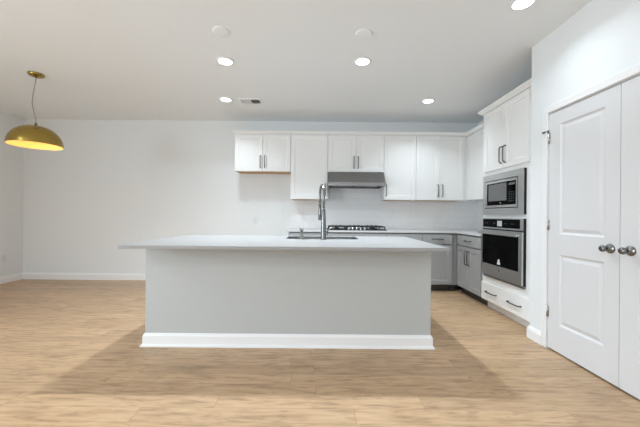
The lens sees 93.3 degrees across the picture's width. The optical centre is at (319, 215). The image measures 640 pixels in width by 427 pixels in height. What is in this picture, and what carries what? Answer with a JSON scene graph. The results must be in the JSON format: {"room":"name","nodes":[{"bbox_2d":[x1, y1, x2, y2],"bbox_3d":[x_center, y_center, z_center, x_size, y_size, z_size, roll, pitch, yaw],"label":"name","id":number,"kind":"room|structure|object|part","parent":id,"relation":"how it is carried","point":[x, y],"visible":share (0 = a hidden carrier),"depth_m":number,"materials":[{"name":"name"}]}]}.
{"room":"kitchen","nodes":[
{"label":"kitchen","id":0,"kind":"room"},
{"bbox_2d":[0,111,23,276],"bbox_3d":[-5.128,-0.275,0.785,0.100,2.740,8.770,1,0,0],"label":"wall","id":1,"kind":"structure","parent":0,"point":[11,156],"depth_m":4.96,"materials":[{"name":"paint"}]},
{"bbox_2d":[2,254,6,261],"bbox_3d":[-5.082,0.696,4.870,0.008,0.116,0.072,1,0,0],"label":"wall outlet","id":2,"kind":"object","parent":1,"relation":"attached to","point":[4,257],"visible":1,"depth_m":4.87,"materials":[{"name":"white plastic"}]},
{"bbox_2d":[0,273,22,283],"bbox_3d":[-5.081,1.040,0.785,0.016,0.112,8.770,1,0,0],"label":"baseboard","id":3,"kind":"structure","parent":1,"relation":"attached to","point":[9,278],"depth_m":4.97,"materials":[{"name":"white paint"}]},
{"bbox_2d":[23,119,477,273],"bbox_3d":[-1.193,-0.240,5.220,7.970,2.740,0.100,1,0,0],"label":"wall","id":4,"kind":"structure","parent":0,"point":[112,183],"depth_m":5.17,"materials":[{"name":"paint"}]},
{"bbox_2d":[23,273,145,279],"bbox_3d":[-2.799,1.060,5.162,4.580,0.112,0.016,1,0,0],"label":"baseboard","id":5,"kind":"structure","parent":4,"relation":"attached to","point":[47,276],"depth_m":5.15,"materials":[{"name":"white paint"}]},
{"bbox_2d":[253,217,257,223],"bbox_3d":[-1.101,0.095,5.166,0.072,0.116,0.008,1,0,0],"label":"wall outlet","id":6,"kind":"object","parent":4,"relation":"attached to","point":[255,219],"visible":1,"depth_m":5.16,"materials":[{"name":"white plastic"}]},
{"bbox_2d":[235,134,290,173],"bbox_3d":[-0.914,-0.997,4.974,0.897,0.594,0.370,1,0,0],"label":"upper cabinet","id":7,"kind":"object","parent":4,"relation":"attached to","point":[254,153],"visible":0.98,"depth_m":4.84,"materials":[{"name":"white paint"}]},
{"bbox_3d":[-1.138,-0.996,4.840,0.444,0.576,0.020,0,0,0],"label":"door","id":8,"kind":"part","parent":7,"relation":"part of","materials":[{"name":"white paint"}]},
{"bbox_3d":[-0.690,-0.992,4.840,0.444,0.576,0.020,0,0,0],"label":"door","id":9,"kind":"part","parent":7,"relation":"part of","materials":[{"name":"white paint"}]},
{"bbox_2d":[232,122,483,135],"bbox_3d":[0.481,-1.307,4.550,3.857,0.050,0.900,0,0,5],"label":"crown molding","id":10,"kind":"structure","parent":7,"relation":"attached to","point":[480,126],"depth_m":4.80,"materials":[{"name":"white paint"}]},
{"bbox_2d":[291,135,327,199],"bbox_3d":[-0.170,-0.770,4.974,0.591,1.034,0.370,1,0,0],"label":"upper cabinet","id":11,"kind":"object","parent":4,"relation":"attached to","point":[309,153],"visible":0.91,"depth_m":4.84,"materials":[{"name":"white paint"}]},
{"bbox_2d":[328,135,383,171],"bbox_3d":[0.579,-0.984,4.974,0.898,0.594,0.370,1,0,0],"label":"upper cabinet","id":12,"kind":"object","parent":4,"relation":"attached to","point":[346,153],"visible":0.98,"depth_m":4.84,"materials":[{"name":"white paint"}]},
{"bbox_3d":[0.355,-0.983,4.840,0.444,0.576,0.020,0,0,0],"label":"door","id":13,"kind":"part","parent":12,"relation":"part of","materials":[{"name":"white paint"}]},
{"bbox_2d":[327,172,385,188],"bbox_3d":[0.575,-0.569,4.914,0.896,0.234,0.490,1,0,0],"label":"range hood","id":14,"kind":"object","parent":12,"relation":"attached to","point":[339,180],"visible":1,"depth_m":4.75,"materials":[{"name":"silver metal"}]},
{"bbox_3d":[0.803,-0.979,4.840,0.444,0.576,0.020,0,0,0],"label":"door","id":15,"kind":"part","parent":12,"relation":"part of","materials":[{"name":"white paint"}]},
{"bbox_2d":[291,188,482,229],"bbox_3d":[1.102,-0.236,4.510,3.180,0.949,1.320,1,0,0],"label":"backsplash","id":16,"kind":"structure","parent":4,"relation":"attached to","point":[364,207],"depth_m":5.16,"materials":[{"name":"tile"}]},
{"bbox_2d":[380,136,415,200],"bbox_3d":[1.283,-0.758,4.974,0.511,1.034,0.370,1,0,0],"label":"upper cabinet","id":17,"kind":"object","parent":4,"relation":"attached to","point":[399,151],"visible":0.98,"depth_m":4.84,"materials":[{"name":"white paint"}]},
{"bbox_2d":[414,136,463,201],"bbox_3d":[1.923,-0.752,4.974,0.765,1.034,0.370,1,0,0],"label":"upper cabinet","id":18,"kind":"object","parent":4,"relation":"attached to","point":[439,159],"visible":0.99,"depth_m":4.84,"materials":[{"name":"white paint"}]},
{"bbox_3d":[1.732,-0.751,4.840,0.378,1.016,0.020,0,0,0],"label":"door","id":19,"kind":"part","parent":18,"relation":"part of","materials":[{"name":"white paint"}]},
{"bbox_3d":[2.114,-0.748,4.840,0.378,1.016,0.020,0,0,0],"label":"door","id":20,"kind":"part","parent":18,"relation":"part of","materials":[{"name":"white paint"}]},
{"bbox_2d":[0,0,591,122],"bbox_3d":[-1.181,-1.654,0.785,7.970,0.113,8.970,1,0,0],"label":"ceiling","id":21,"kind":"structure","parent":0,"point":[98,59],"depth_m":3.07,"materials":[{"name":"white paint"}]},
{"bbox_2d":[4,71,63,149],"bbox_3d":[-3.277,-1.215,3.487,0.504,0.828,0.504,1,0,0],"label":"pendant lamp","id":22,"kind":"object","parent":21,"relation":"hanging from","point":[34,136],"visible":1,"depth_m":3.41,"materials":[{"name":"gold metal"}]},
{"bbox_3d":[-3.280,-0.931,3.487,0.504,0.257,0.504,0,0,0],"label":"lamp shade","id":23,"kind":"part","parent":22,"relation":"part of","materials":[{"name":"gold metal"}]},
{"bbox_3d":[-3.299,-1.320,3.487,0.055,0.540,0.011,0,0,0],"label":"cord","id":24,"kind":"part","parent":22,"relation":"part of","materials":[{"name":"grey fabric"}]},
{"bbox_2d":[216,56,233,65],"bbox_3d":[-0.986,-1.601,3.150,0.184,0.016,0.184,1,0,0],"label":"recessed light","id":25,"kind":"object","parent":21,"relation":"in","point":[227,61],"visible":1,"depth_m":3.13,"materials":[{"name":"white plastic"}]},
{"bbox_2d":[219,97,232,101],"bbox_3d":[-1.306,-1.603,4.200,0.184,0.016,0.184,1,0,0],"label":"recessed light","id":26,"kind":"object","parent":21,"relation":"in","point":[225,99],"visible":1,"depth_m":4.17,"materials":[{"name":"white plastic"}]},
{"bbox_2d":[238,98,262,103],"bbox_3d":[-0.971,-1.601,4.250,0.310,0.014,0.200,1,0,0],"label":"ceiling vent","id":27,"kind":"object","parent":21,"relation":"in","point":[242,100],"visible":1,"depth_m":4.23,"materials":[{"name":"white plastic"}]},
{"bbox_2d":[354,56,371,65],"bbox_3d":[0.444,-1.588,3.130,0.184,0.016,0.184,1,0,0],"label":"recessed light","id":28,"kind":"object","parent":21,"relation":"in","point":[361,61],"visible":1,"depth_m":3.11,"materials":[{"name":"white plastic"}]},
{"bbox_2d":[421,98,434,102],"bbox_3d":[1.504,-1.579,4.190,0.184,0.016,0.184,1,0,0],"label":"recessed light","id":29,"kind":"object","parent":21,"relation":"in","point":[428,100],"visible":1,"depth_m":4.16,"materials":[{"name":"white plastic"}]},
{"bbox_2d":[508,0,536,10],"bbox_3d":[1.514,-1.579,2.250,0.184,0.016,0.184,1,0,0],"label":"recessed light","id":30,"kind":"object","parent":21,"relation":"in","point":[514,4],"visible":1,"depth_m":2.26,"materials":[{"name":"white plastic"}]},
{"bbox_2d":[0,279,639,426],"bbox_3d":[-1.205,1.169,0.785,7.970,0.080,8.970,1,0,0],"label":"floor","id":31,"kind":"structure","parent":0,"point":[71,353],"depth_m":2.12,"materials":[{"name":"brown wood"}]},
{"bbox_2d":[140,249,434,349],"bbox_3d":[-0.274,0.703,3.071,2.525,0.870,0.983,1,0,0],"label":"kitchen island","id":32,"kind":"object","parent":31,"relation":"on","point":[202,298],"visible":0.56,"depth_m":2.61,"materials":[{"name":"grey paint"}]},
{"bbox_2d":[118,235,449,251],"bbox_3d":[-0.275,0.254,2.925,2.538,0.027,1.240,1,0,0],"label":"island countertop","id":33,"kind":"structure","parent":32,"relation":"on","point":[214,242],"depth_m":2.52,"materials":[{"name":"white stone"}]},
{"bbox_2d":[299,227,303,239],"bbox_3d":[-0.182,0.182,3.036,0.048,0.119,0.110,1,0,0],"label":"soap dispenser","id":34,"kind":"object","parent":33,"relation":"on","point":[301,229],"visible":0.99,"depth_m":2.99,"materials":[{"name":"silver metal"}]},
{"bbox_2d":[287,236,356,238],"bbox_3d":[0.024,0.356,3.270,0.747,0.218,0.402,1,0,0],"label":"sink","id":35,"kind":"object","parent":33,"relation":"in","point":[292,237],"visible":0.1,"depth_m":3.47,"materials":[{"name":"silver metal"}]},
{"bbox_2d":[318,184,331,239],"bbox_3d":[0.022,-0.038,3.079,0.108,0.563,0.249,1,0,-29],"label":"faucet","id":36,"kind":"object","parent":33,"relation":"on","point":[321,214],"visible":1,"depth_m":2.99,"materials":[{"name":"grey metal"}]},
{"bbox_3d":[0.021,-0.183,3.095,0.026,0.273,0.219,1,0,-11],"label":"spout","id":37,"kind":"part","parent":36,"relation":"part of","materials":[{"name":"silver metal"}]},
{"bbox_3d":[-0.277,1.082,3.041,2.525,0.111,0.922,0,0,0],"label":"baseboard","id":38,"kind":"part","parent":32,"relation":"part of","materials":[{"name":"white paint"}]},
{"bbox_2d":[288,232,326,235],"bbox_3d":[-0.183,0.696,4.829,0.591,0.884,0.660,1,0,0],"label":"base cabinet","id":39,"kind":"object","parent":31,"relation":"on","point":[289,233],"visible":0.05,"depth_m":4.54,"materials":[{"name":"grey paint"}]},
{"bbox_2d":[287,228,481,236],"bbox_3d":[1.093,0.252,4.506,3.170,0.027,1.307,1,0,0],"label":"countertop","id":40,"kind":"structure","parent":39,"relation":"on","point":[466,232],"depth_m":4.53,"materials":[{"name":"white stone"}]},
{"bbox_2d":[326,225,386,230],"bbox_3d":[0.570,0.200,4.865,0.914,0.068,0.500,1,0,0],"label":"gas cooktop","id":41,"kind":"object","parent":40,"relation":"in","point":[346,227],"visible":0.99,"depth_m":4.71,"materials":[{"name":"black metal"}]},
{"bbox_2d":[327,232,386,235],"bbox_3d":[0.564,0.703,4.829,0.898,0.884,0.660,1,0,0],"label":"base cabinet","id":42,"kind":"object","parent":31,"relation":"on","point":[328,233],"visible":0.06,"depth_m":4.54,"materials":[{"name":"grey paint"}]},
{"bbox_2d":[386,233,421,240],"bbox_3d":[1.276,0.709,4.829,0.522,0.884,0.660,1,0,0],"label":"base cabinet","id":43,"kind":"object","parent":31,"relation":"on","point":[418,236],"visible":0.05,"depth_m":4.54,"materials":[{"name":"grey paint"}]},
{"bbox_2d":[421,233,456,290],"bbox_3d":[1.806,0.714,4.829,0.534,0.884,0.660,1,0,0],"label":"base cabinet","id":44,"kind":"object","parent":31,"relation":"on","point":[443,264],"visible":0.58,"depth_m":4.55,"materials":[{"name":"grey paint"}]},
{"bbox_3d":[1.769,0.363,4.550,0.448,0.145,0.020,0,0,0],"label":"drawer","id":45,"kind":"part","parent":44,"relation":"part of","materials":[{"name":"grey paint"}]},
{"bbox_3d":[1.766,0.745,4.550,0.448,0.591,0.020,0,0,0],"label":"door","id":46,"kind":"part","parent":44,"relation":"part of","materials":[{"name":"grey paint"}]},
{"bbox_2d":[457,234,487,305],"bbox_3d":[2.343,0.719,4.205,0.660,0.884,0.698,1,0,0],"label":"base cabinet","id":47,"kind":"object","parent":31,"relation":"on","point":[469,274],"visible":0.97,"depth_m":4.14,"materials":[{"name":"grey paint"}]},
{"bbox_3d":[2.064,0.748,4.356,0.020,0.591,0.328,0,0,0],"label":"door","id":48,"kind":"part","parent":47,"relation":"part of","materials":[{"name":"grey paint"}]},
{"bbox_3d":[2.067,0.365,4.190,0.020,0.145,0.660,0,0,0],"label":"drawer","id":49,"kind":"part","parent":47,"relation":"part of","materials":[{"name":"grey paint"}]},
{"bbox_3d":[2.064,0.748,4.024,0.020,0.591,0.328,0,0,0],"label":"door","id":50,"kind":"part","parent":47,"relation":"part of","materials":[{"name":"grey paint"}]},
{"bbox_2d":[478,78,531,326],"bbox_3d":[2.350,-0.077,3.377,0.661,2.476,1.023,1,0,0],"label":"tall cabinet","id":51,"kind":"object","parent":31,"relation":"on","point":[507,121],"visible":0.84,"depth_m":3.29,"materials":[{"name":"white paint"}]},
{"bbox_3d":[2.078,-0.895,3.597,0.020,0.726,0.406,0,0,0],"label":"door","id":52,"kind":"part","parent":51,"relation":"part of","materials":[{"name":"white paint"}]},
{"bbox_3d":[2.047,-0.682,3.426,0.042,0.205,0.016,0,0,0],"label":"handle","id":53,"kind":"part","parent":51,"relation":"part of","materials":[{"name":"grey metal"}]},
{"bbox_2d":[478,218,525,288],"bbox_3d":[2.302,0.394,3.416,0.650,0.713,0.756,1,0,0],"label":"wall oven","id":54,"kind":"object","parent":51,"relation":"attached to","point":[503,242],"visible":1,"depth_m":3.31,"materials":[{"name":"silver metal"}]},
{"bbox_3d":[2.006,0.208,3.416,0.055,0.032,0.732,0,0,0],"label":"handle","id":55,"kind":"part","parent":54,"relation":"part of","materials":[{"name":"silver metal"}]},
{"bbox_3d":[2.040,0.396,3.431,0.011,0.373,0.682,0,0,0],"label":"glass","id":56,"kind":"part","parent":54,"relation":"part of","materials":[{"name":"black glass"}]},
{"bbox_3d":[2.047,0.095,3.433,0.004,0.096,0.699,0,0,0],"label":"control panel","id":57,"kind":"part","parent":54,"relation":"part of","materials":[{"name":"black glass"}]},
{"bbox_3d":[2.046,0.097,3.416,0.006,0.125,0.756,0,0,0],"label":"panel trim","id":58,"kind":"part","parent":54,"relation":"part of","materials":[{"name":"silver metal"}]},
{"bbox_2d":[483,168,526,214],"bbox_3d":[2.265,-0.241,3.416,0.434,0.472,0.756,1,0,0],"label":"microwave","id":59,"kind":"object","parent":51,"relation":"in","point":[505,196],"visible":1,"depth_m":3.33,"materials":[{"name":"silver metal"}]},
{"bbox_3d":[2.055,-0.243,3.499,0.009,0.258,0.403,0,0,0],"label":"door","id":60,"kind":"part","parent":59,"relation":"part of","materials":[{"name":"black glass"}]},
{"bbox_3d":[2.054,-0.243,3.431,0.012,0.310,0.592,0,0,0],"label":"door frame","id":61,"kind":"part","parent":59,"relation":"part of","materials":[{"name":"silver metal"}]},
{"bbox_3d":[2.055,-0.243,3.226,0.009,0.258,0.140,0,0,0],"label":"control panel","id":62,"kind":"part","parent":59,"relation":"part of","materials":[{"name":"black glass"}]},
{"bbox_3d":[2.068,-0.243,3.416,0.027,0.470,0.754,0,0,0],"label":"trim","id":63,"kind":"part","parent":59,"relation":"part of","materials":[{"name":"black metal"}]},
{"bbox_3d":[2.212,-1.292,3.377,0.358,0.050,1.023,0,0,0],"label":"crown","id":64,"kind":"part","parent":51,"relation":"part of","materials":[{"name":"white paint"}]},
{"bbox_3d":[2.062,0.940,3.392,0.020,0.213,0.893,0,0,0],"label":"drawer","id":65,"kind":"part","parent":51,"relation":"part of","materials":[{"name":"white paint"}]},
{"bbox_3d":[2.078,-0.895,3.187,0.020,0.726,0.406,0,0,0],"label":"door","id":66,"kind":"part","parent":51,"relation":"part of","materials":[{"name":"white paint"}]},
{"bbox_2d":[529,0,639,330],"bbox_3d":[2.343,-0.210,-0.371,0.697,2.740,6.458,1,0,0],"label":"wall","id":67,"kind":"structure","parent":0,"point":[601,40],"depth_m":2.41,"materials":[{"name":"paint"}]},
{"bbox_2d":[526,326,540,344],"bbox_3d":[2.018,1.102,2.781,0.101,0.112,0.186,1,0,0],"label":"baseboard","id":68,"kind":"structure","parent":67,"relation":"attached to","point":[533,334],"depth_m":2.77,"materials":[{"name":"white paint"}]},
{"bbox_2d":[542,83,621,386],"bbox_3d":[1.971,0.134,2.338,0.107,2.018,0.668,1,0,0],"label":"door","id":69,"kind":"structure","parent":67,"relation":"in","point":[583,307],"depth_m":2.25,"materials":[{"name":"white paint"}]},
{"bbox_3d":[1.953,0.229,2.066,0.072,0.066,0.066,0,0,0],"label":"knob","id":70,"kind":"part","parent":69,"relation":"part of","materials":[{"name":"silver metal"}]},
{"bbox_2d":[541,62,639,347],"bbox_3d":[2.043,0.103,2.000,0.138,2.109,1.384,1,0,0],"label":"door frame","id":71,"kind":"structure","parent":67,"relation":"attached to","point":[633,71],"depth_m":2.63,"materials":[{"name":"white paint"}]},
{"bbox_2d":[618,75,639,399],"bbox_3d":[1.971,0.134,1.678,0.107,2.018,0.644,1,0,0],"label":"door","id":72,"kind":"structure","parent":67,"relation":"in","point":[629,250],"depth_m":1.94,"materials":[{"name":"white paint"}]},
{"bbox_3d":[1.953,0.229,1.930,0.072,0.066,0.066,0,0,0],"label":"knob","id":73,"kind":"part","parent":72,"relation":"part of","materials":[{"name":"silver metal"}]},
{"bbox_3d":[2.742,-0.206,0.785,0.100,2.740,8.770,0,0,0],"label":"wall","id":74,"kind":"structure","parent":0,"visible":0},
{"bbox_2d":[463,128,483,201],"bbox_3d":[2.496,-0.747,4.511,0.379,1.034,1.301,1,0,0],"label":"upper cabinet","id":75,"kind":"object","parent":74,"relation":"attached to","point":[474,143],"visible":0.17,"depth_m":4.64,"materials":[{"name":"white paint"}]}
]}

